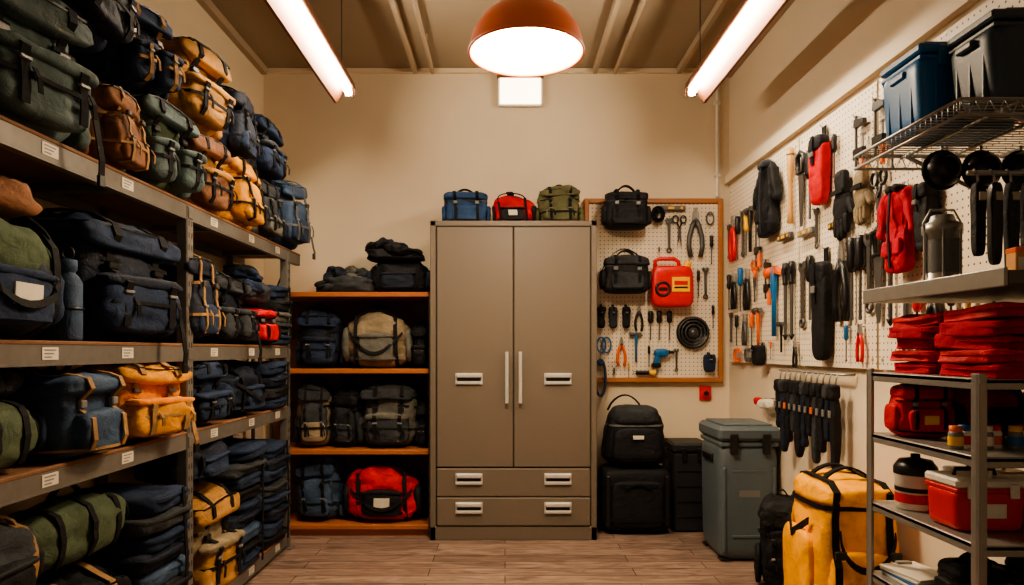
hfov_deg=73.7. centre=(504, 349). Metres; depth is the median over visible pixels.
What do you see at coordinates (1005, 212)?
rail
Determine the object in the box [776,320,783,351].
hammer
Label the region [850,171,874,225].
glove
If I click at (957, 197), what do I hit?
pegboard panel
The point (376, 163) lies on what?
wall
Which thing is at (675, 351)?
wrench
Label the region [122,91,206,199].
backpack
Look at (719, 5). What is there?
joist
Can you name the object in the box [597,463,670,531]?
case
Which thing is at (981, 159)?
frying pan
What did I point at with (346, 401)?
backpack
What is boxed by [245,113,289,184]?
backpack
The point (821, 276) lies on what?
sheath
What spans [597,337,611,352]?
carabiner
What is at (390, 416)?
backpack
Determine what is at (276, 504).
folded clothes
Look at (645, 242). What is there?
pegboard
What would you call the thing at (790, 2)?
trim
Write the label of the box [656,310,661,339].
screwdriver
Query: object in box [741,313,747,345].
pliers
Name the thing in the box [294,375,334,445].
backpack
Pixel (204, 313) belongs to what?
backpack
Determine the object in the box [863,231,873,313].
wrench
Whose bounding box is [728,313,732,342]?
wrench
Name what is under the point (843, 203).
glove
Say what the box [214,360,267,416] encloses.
duffel bag
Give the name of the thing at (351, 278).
clothing
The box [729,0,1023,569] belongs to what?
wall
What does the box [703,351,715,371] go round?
tool pouch
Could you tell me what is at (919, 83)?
storage box
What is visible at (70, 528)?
duffel bag
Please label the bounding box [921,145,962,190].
frying pan
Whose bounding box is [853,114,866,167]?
clamp
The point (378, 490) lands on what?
duffel bag
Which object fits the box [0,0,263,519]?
wall
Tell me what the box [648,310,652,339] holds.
screwdriver
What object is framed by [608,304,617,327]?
tool pouch
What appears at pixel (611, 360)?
scissors
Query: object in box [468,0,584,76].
pendant lamp
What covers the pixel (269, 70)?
trim
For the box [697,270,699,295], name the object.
screwdriver
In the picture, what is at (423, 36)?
ceiling pipe
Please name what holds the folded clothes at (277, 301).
in the shelving rack at (55, 172)
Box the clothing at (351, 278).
[314,266,375,291]
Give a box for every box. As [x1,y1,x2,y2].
[699,418,779,561]
[879,560,937,584]
[880,41,1015,145]
[925,466,1023,530]
[1006,247,1023,269]
[1006,474,1023,524]
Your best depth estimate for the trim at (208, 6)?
4.14 m
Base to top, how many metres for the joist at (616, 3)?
0.045 m
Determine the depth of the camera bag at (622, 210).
4.53 m
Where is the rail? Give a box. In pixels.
[966,169,1023,266]
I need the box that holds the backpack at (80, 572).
[36,560,130,584]
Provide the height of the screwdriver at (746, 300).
0.266 m
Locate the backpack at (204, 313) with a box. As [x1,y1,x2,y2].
[136,254,225,342]
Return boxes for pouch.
[597,303,605,327]
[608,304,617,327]
[622,303,630,327]
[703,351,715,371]
[750,341,765,364]
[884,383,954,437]
[934,552,1019,584]
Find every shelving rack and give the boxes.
[0,115,299,584]
[866,368,1023,584]
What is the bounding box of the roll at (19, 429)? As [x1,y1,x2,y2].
[0,399,38,469]
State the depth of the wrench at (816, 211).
3.31 m
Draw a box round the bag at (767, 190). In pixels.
[752,158,782,237]
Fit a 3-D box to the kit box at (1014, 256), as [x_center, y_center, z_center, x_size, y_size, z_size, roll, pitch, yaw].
[1.130,-0.191,1.480,0.062,0.062,0.042,0,0,10]
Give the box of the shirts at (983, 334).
[934,302,1023,378]
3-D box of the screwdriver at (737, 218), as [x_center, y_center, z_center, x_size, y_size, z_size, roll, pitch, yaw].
[1.509,-0.731,4.430,0.037,0.284,0.037,0,0,45]
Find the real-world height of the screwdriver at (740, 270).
0.284 m
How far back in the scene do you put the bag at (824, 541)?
2.61 m
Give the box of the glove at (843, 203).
[830,169,854,240]
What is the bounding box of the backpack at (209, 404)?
[166,360,235,422]
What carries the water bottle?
on the shelving rack at (55, 172)
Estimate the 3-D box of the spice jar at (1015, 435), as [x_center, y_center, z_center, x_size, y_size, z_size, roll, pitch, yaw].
[1.166,0.199,1.560,0.033,0.054,0.033,0,0,0]
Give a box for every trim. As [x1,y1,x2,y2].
[196,0,266,74]
[267,68,695,73]
[724,0,978,184]
[726,0,794,77]
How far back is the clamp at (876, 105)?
2.75 m
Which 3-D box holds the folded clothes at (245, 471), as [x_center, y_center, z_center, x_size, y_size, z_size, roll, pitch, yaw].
[-1.440,0.784,3.466,0.414,0.625,0.404,0,0,0]
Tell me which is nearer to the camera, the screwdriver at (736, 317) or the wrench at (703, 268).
the screwdriver at (736, 317)
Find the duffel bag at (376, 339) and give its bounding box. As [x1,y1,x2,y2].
[341,304,413,367]
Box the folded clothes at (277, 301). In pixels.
[246,285,292,344]
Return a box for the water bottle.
[52,246,84,340]
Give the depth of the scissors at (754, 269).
4.12 m
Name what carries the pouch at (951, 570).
in the metal shelving rack at (981, 543)
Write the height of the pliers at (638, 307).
0.185 m
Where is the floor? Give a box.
[243,523,766,584]
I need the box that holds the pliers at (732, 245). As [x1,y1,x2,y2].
[728,215,736,261]
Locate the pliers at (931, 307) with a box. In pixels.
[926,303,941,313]
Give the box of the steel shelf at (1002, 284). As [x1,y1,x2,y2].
[863,267,1023,303]
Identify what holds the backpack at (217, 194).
on the shelving rack at (55, 172)
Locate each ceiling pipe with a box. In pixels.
[411,0,434,73]
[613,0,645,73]
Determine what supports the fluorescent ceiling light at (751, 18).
hanging from the ceiling
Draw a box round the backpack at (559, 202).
[535,184,583,220]
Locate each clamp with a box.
[754,212,761,266]
[763,258,771,304]
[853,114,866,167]
[871,96,885,163]
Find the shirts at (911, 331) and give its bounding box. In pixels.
[888,311,959,373]
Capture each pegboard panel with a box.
[729,137,799,364]
[800,80,878,368]
[879,0,1023,369]
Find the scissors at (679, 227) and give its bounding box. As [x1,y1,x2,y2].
[672,215,686,246]
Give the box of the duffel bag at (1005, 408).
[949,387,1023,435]
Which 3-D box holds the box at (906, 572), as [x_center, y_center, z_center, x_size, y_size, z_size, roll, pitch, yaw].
[1.080,0.589,1.790,0.124,0.033,0.150,0,0,-6]
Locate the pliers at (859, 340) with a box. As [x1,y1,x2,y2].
[855,323,864,361]
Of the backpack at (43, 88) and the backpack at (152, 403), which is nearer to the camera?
the backpack at (43, 88)
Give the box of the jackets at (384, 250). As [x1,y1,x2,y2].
[365,237,424,263]
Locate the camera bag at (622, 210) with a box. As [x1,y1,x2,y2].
[601,185,651,230]
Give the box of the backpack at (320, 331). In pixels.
[296,303,345,367]
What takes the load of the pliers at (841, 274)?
hanging from the pegboard panel at (839, 122)
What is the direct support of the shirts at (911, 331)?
on the metal shelving rack at (981, 543)
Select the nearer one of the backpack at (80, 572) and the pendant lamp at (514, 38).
the backpack at (80, 572)
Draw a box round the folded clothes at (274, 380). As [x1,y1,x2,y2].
[221,360,289,409]
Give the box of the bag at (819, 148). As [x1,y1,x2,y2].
[808,124,830,205]
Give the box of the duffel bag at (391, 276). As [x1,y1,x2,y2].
[366,261,429,291]
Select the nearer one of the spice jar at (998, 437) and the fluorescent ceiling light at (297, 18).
the spice jar at (998, 437)
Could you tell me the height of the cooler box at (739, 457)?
0.772 m
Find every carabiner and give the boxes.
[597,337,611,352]
[706,211,714,224]
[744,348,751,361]
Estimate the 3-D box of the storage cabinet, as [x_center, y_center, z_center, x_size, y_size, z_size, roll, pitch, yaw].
[0.053,0.190,4.477,1.044,2.000,0.506,0,0,0]
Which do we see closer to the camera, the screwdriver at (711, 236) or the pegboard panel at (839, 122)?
the pegboard panel at (839, 122)
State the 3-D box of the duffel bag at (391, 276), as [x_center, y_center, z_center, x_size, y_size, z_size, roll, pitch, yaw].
[-0.703,-0.501,4.556,0.460,0.261,0.300,0,0,0]
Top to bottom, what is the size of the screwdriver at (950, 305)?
0.244 m
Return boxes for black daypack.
[754,488,793,584]
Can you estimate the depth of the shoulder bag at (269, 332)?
3.62 m
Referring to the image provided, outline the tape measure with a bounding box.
[733,348,740,362]
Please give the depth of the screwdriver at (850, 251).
2.96 m
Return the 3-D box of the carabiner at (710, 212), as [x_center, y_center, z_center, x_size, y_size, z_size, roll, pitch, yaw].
[1.409,-0.905,4.696,0.058,0.097,0.035,0,0,-23]
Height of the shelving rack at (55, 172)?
1.850 m
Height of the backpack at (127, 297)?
0.576 m
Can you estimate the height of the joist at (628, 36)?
0.048 m
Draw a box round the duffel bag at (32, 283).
[0,216,64,337]
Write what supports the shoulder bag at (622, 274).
hanging from the pegboard
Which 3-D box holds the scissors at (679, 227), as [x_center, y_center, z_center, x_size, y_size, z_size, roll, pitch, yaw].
[1.200,-0.822,4.696,0.104,0.223,0.037,0,0,0]
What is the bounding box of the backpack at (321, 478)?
[295,455,346,517]
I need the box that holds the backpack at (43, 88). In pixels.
[0,0,105,187]
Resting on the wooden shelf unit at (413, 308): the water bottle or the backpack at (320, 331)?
the backpack at (320, 331)
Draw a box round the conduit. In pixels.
[714,87,720,196]
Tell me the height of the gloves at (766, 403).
0.065 m
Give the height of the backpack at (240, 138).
0.391 m
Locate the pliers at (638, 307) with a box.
[634,304,643,330]
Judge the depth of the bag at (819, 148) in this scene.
3.19 m
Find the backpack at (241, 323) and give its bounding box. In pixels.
[193,269,261,364]
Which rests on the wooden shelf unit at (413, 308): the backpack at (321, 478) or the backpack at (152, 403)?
the backpack at (321, 478)
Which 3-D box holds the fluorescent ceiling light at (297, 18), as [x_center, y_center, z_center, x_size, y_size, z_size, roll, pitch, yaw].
[-0.934,-1.694,3.300,0.122,0.509,1.376,0,0,0]
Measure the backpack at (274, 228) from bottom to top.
0.389 m
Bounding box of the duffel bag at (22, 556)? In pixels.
[0,514,44,584]
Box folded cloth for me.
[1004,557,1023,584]
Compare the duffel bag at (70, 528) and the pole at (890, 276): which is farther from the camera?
the pole at (890, 276)
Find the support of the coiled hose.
attached to the pegboard
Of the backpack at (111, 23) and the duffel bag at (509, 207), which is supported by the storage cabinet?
the duffel bag at (509, 207)
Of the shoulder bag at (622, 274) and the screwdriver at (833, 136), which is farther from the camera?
the shoulder bag at (622, 274)
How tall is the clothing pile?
0.231 m
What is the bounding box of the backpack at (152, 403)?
[72,362,199,452]
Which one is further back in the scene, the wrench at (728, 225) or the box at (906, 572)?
the wrench at (728, 225)
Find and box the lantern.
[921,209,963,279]
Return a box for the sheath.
[809,246,833,360]
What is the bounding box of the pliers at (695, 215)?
[686,207,704,256]
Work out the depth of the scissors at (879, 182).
2.75 m
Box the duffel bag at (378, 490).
[342,456,425,519]
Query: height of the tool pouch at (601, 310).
0.173 m
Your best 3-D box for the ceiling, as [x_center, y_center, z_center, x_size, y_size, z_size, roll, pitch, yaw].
[-0.060,-2.000,1.625,3.440,0.100,6.450,0,0,0]
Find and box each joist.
[389,0,416,73]
[593,0,620,73]
[677,0,727,73]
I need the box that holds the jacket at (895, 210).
[876,181,914,273]
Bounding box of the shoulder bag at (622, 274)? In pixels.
[599,248,650,293]
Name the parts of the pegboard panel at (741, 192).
wooden mallet handle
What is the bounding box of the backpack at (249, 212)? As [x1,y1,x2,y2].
[215,154,269,229]
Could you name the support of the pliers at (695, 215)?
hanging from the pegboard
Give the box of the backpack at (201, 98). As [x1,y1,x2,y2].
[160,36,235,140]
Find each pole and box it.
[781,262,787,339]
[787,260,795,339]
[884,240,892,325]
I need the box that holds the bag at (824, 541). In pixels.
[783,462,902,584]
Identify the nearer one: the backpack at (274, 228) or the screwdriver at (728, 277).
the backpack at (274, 228)
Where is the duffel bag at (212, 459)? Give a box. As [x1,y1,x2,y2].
[133,439,229,483]
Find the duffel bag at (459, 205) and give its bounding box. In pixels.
[442,189,490,220]
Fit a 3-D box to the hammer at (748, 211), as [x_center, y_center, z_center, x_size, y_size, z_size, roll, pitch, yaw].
[1.505,-0.748,4.189,0.047,0.291,0.123,0,0,0]
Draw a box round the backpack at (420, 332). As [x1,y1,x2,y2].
[411,321,428,367]
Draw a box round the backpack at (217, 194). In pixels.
[178,132,237,215]
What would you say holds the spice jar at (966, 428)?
in the metal shelving rack at (981, 543)
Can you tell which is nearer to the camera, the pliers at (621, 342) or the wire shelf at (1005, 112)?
the wire shelf at (1005, 112)
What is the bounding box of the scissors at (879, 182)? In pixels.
[870,171,887,225]
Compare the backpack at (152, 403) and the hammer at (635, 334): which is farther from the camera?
the hammer at (635, 334)
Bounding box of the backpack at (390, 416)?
[357,379,418,445]
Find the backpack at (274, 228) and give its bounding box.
[249,178,288,239]
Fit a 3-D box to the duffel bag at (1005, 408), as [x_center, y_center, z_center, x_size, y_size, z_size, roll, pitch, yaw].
[1.258,0.144,1.785,0.215,0.164,0.131,0,0,-5]
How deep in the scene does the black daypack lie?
3.33 m
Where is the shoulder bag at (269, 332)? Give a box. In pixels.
[225,304,280,344]
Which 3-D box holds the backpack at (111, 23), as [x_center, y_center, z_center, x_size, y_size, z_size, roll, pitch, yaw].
[-1.434,-1.211,2.160,0.417,0.408,0.584,0,0,-8]
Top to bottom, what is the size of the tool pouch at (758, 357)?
0.143 m
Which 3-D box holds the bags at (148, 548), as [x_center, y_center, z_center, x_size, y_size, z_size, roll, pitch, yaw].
[-1.441,0.810,2.607,0.419,0.583,0.367,0,0,2]
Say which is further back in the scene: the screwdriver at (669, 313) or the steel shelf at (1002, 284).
the screwdriver at (669, 313)
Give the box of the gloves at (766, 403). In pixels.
[753,397,774,408]
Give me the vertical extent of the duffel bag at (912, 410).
0.165 m
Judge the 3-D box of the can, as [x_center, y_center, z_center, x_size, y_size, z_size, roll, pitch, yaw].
[1.130,-0.462,4.636,0.286,0.343,0.127,0,0,0]
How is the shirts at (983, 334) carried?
on the metal shelving rack at (981, 543)
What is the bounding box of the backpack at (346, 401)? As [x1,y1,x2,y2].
[331,380,365,445]
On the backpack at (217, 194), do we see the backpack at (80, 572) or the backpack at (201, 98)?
the backpack at (201, 98)
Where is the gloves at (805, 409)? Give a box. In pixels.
[773,369,855,468]
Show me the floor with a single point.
(666, 557)
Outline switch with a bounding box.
[699,386,710,399]
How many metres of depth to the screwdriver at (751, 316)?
4.17 m
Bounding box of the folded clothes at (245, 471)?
[205,440,266,573]
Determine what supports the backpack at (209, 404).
on the shelving rack at (55, 172)
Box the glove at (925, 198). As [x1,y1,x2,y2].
[911,182,939,251]
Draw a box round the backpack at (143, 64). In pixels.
[78,2,185,99]
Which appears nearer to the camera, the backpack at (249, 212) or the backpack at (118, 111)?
the backpack at (118, 111)
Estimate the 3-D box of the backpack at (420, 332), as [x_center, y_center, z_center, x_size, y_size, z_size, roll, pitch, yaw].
[-0.556,-0.038,4.534,0.145,0.316,0.302,0,0,0]
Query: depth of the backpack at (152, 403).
2.44 m
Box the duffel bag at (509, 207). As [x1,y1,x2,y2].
[492,192,536,220]
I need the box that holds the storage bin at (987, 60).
[947,7,1023,119]
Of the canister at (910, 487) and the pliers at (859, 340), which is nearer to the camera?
the canister at (910, 487)
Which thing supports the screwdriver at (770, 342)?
attached to the pegboard panel at (741, 192)
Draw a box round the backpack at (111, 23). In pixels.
[61,0,139,63]
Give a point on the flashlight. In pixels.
(652, 372)
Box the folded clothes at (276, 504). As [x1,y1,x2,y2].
[222,437,291,550]
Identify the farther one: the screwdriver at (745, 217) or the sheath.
the screwdriver at (745, 217)
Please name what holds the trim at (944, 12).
attached to the wall at (815, 45)
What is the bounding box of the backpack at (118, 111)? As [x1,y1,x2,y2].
[79,81,155,171]
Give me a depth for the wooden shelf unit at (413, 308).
4.61 m
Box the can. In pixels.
[649,257,693,307]
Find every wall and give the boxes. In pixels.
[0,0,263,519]
[264,74,728,510]
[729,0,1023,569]
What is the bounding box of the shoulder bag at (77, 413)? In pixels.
[3,368,128,459]
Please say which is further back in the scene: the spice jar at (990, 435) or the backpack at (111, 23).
the backpack at (111, 23)
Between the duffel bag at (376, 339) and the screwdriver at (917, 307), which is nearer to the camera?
the screwdriver at (917, 307)
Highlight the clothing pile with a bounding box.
[223,264,270,304]
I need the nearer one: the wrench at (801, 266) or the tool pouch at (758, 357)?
the wrench at (801, 266)
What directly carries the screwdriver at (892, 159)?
attached to the pegboard panel at (957, 197)
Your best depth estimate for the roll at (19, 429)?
1.85 m
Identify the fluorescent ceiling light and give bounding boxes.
[264,0,354,102]
[685,0,788,102]
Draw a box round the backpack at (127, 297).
[10,207,187,373]
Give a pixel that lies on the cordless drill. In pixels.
(658, 353)
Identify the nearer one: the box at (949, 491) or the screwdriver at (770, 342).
the box at (949, 491)
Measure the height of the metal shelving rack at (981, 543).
1.140 m
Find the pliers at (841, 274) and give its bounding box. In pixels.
[832,241,849,321]
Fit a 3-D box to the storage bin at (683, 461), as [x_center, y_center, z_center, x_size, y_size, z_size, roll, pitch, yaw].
[1.215,0.897,4.574,0.250,0.585,0.292,0,0,0]
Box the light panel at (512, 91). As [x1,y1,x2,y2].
[497,74,543,106]
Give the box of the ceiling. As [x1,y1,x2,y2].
[211,0,741,67]
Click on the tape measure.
(736, 352)
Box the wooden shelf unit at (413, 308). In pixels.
[251,292,429,536]
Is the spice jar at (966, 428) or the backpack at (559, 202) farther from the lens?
the backpack at (559, 202)
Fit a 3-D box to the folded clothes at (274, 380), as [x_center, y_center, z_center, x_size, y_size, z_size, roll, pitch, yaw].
[-1.430,0.198,3.895,0.354,0.275,0.331,0,0,-3]
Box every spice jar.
[947,425,963,449]
[958,424,970,448]
[987,424,1002,448]
[987,426,993,449]
[1007,425,1023,449]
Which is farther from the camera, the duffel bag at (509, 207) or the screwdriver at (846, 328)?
the duffel bag at (509, 207)
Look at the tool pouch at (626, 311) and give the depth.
4.65 m
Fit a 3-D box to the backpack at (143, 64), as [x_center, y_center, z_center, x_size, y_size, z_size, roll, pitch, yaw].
[-1.437,-1.125,2.574,0.401,0.335,0.348,0,0,14]
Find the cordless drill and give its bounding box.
[651,349,674,367]
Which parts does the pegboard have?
blue rope coil, rope coil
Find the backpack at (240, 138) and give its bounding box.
[218,85,263,159]
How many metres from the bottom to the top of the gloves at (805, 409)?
0.438 m
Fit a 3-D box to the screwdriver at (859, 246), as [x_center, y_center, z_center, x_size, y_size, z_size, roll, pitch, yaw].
[1.509,-0.311,2.900,0.050,0.365,0.050,0,0,0]
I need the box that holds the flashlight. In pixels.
[633,369,655,375]
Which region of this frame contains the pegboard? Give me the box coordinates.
[584,198,722,396]
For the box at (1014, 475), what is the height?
0.129 m
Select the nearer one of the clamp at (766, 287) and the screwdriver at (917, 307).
the screwdriver at (917, 307)
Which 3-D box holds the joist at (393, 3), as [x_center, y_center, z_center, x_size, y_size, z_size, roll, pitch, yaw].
[-0.620,-1.928,1.555,0.028,0.045,6.310,0,0,0]
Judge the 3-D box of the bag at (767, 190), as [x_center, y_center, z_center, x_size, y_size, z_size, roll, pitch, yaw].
[1.485,-0.863,3.870,0.095,0.446,0.338,0,0,0]
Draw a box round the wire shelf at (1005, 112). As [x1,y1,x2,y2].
[854,97,1023,189]
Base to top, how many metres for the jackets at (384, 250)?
0.186 m
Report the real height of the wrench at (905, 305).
0.283 m
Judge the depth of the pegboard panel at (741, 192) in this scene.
3.88 m
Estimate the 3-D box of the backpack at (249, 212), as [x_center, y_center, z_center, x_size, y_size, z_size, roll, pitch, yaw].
[-1.421,-0.799,3.438,0.422,0.383,0.441,0,0,-2]
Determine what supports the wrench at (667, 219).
hanging from the pegboard
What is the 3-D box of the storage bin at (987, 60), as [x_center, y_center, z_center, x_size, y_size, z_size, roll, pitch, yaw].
[1.313,-0.679,1.597,0.483,0.247,0.170,0,0,0]
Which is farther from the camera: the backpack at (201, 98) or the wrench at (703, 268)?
the wrench at (703, 268)
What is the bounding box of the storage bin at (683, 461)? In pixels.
[665,438,702,531]
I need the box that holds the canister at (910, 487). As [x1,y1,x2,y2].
[893,453,938,511]
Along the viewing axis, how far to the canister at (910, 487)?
1.75 m
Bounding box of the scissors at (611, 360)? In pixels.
[610,360,616,375]
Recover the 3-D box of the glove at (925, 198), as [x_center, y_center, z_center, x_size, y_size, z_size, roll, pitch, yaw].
[1.488,-0.491,2.421,0.083,0.283,0.087,0,0,0]
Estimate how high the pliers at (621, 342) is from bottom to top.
0.205 m
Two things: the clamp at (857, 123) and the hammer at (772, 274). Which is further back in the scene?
the hammer at (772, 274)
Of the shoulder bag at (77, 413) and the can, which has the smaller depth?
the shoulder bag at (77, 413)
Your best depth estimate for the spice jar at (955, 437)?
1.55 m
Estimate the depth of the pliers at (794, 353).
3.54 m
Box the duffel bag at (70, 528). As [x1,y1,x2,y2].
[3,484,128,574]
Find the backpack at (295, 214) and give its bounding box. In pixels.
[270,180,315,259]
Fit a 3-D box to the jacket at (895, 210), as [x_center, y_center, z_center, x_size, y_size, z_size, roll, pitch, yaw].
[1.483,-0.464,2.571,0.092,0.347,0.244,0,0,0]
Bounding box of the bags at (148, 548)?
[71,482,192,584]
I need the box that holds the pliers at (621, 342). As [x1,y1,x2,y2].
[616,337,626,365]
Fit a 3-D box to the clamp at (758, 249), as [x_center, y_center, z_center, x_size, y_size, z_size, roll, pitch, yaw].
[1.511,-0.663,4.070,0.037,0.340,0.084,0,0,0]
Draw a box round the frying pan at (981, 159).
[962,145,1002,188]
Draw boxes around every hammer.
[629,331,642,361]
[743,205,754,251]
[751,306,763,344]
[763,264,780,335]
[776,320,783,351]
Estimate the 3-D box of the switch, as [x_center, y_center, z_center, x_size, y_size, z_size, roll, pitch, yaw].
[1.390,0.300,4.728,0.080,0.100,0.040,0,0,0]
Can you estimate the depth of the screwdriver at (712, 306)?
4.69 m
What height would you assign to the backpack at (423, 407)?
0.320 m
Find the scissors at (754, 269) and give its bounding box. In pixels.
[750,259,758,301]
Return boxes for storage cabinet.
[430,221,596,539]
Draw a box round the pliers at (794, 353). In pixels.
[792,340,798,367]
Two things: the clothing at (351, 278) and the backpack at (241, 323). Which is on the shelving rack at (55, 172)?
the backpack at (241, 323)
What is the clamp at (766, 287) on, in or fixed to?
hanging from the pegboard panel at (741, 192)
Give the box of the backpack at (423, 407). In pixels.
[417,397,428,445]
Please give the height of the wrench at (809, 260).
0.324 m
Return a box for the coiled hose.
[676,316,708,348]
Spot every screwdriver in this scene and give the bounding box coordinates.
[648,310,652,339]
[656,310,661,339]
[667,310,671,339]
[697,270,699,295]
[710,234,713,263]
[711,304,714,327]
[726,274,731,309]
[730,272,736,309]
[734,314,739,345]
[735,216,740,258]
[737,267,742,310]
[742,268,750,310]
[743,215,748,255]
[749,312,753,344]
[768,341,773,358]
[805,149,810,218]
[831,133,838,177]
[843,325,850,361]
[846,237,855,320]
[854,234,865,319]
[891,147,893,167]
[912,303,921,349]
[947,303,954,309]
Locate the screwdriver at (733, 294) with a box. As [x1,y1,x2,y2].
[730,272,736,309]
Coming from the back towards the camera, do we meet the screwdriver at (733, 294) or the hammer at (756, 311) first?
the screwdriver at (733, 294)
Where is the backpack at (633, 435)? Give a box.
[601,394,666,465]
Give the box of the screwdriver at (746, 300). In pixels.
[742,268,750,310]
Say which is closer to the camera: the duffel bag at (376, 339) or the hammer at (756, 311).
the hammer at (756, 311)
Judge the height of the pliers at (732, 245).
0.306 m
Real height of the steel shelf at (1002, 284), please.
0.260 m
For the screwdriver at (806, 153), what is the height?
0.345 m
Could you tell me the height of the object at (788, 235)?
0.039 m
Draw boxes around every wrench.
[665,217,672,252]
[674,348,678,371]
[702,267,708,298]
[726,224,730,259]
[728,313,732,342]
[739,210,744,256]
[798,261,805,328]
[805,255,814,319]
[812,207,819,248]
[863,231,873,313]
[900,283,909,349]
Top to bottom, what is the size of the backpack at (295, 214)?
0.524 m

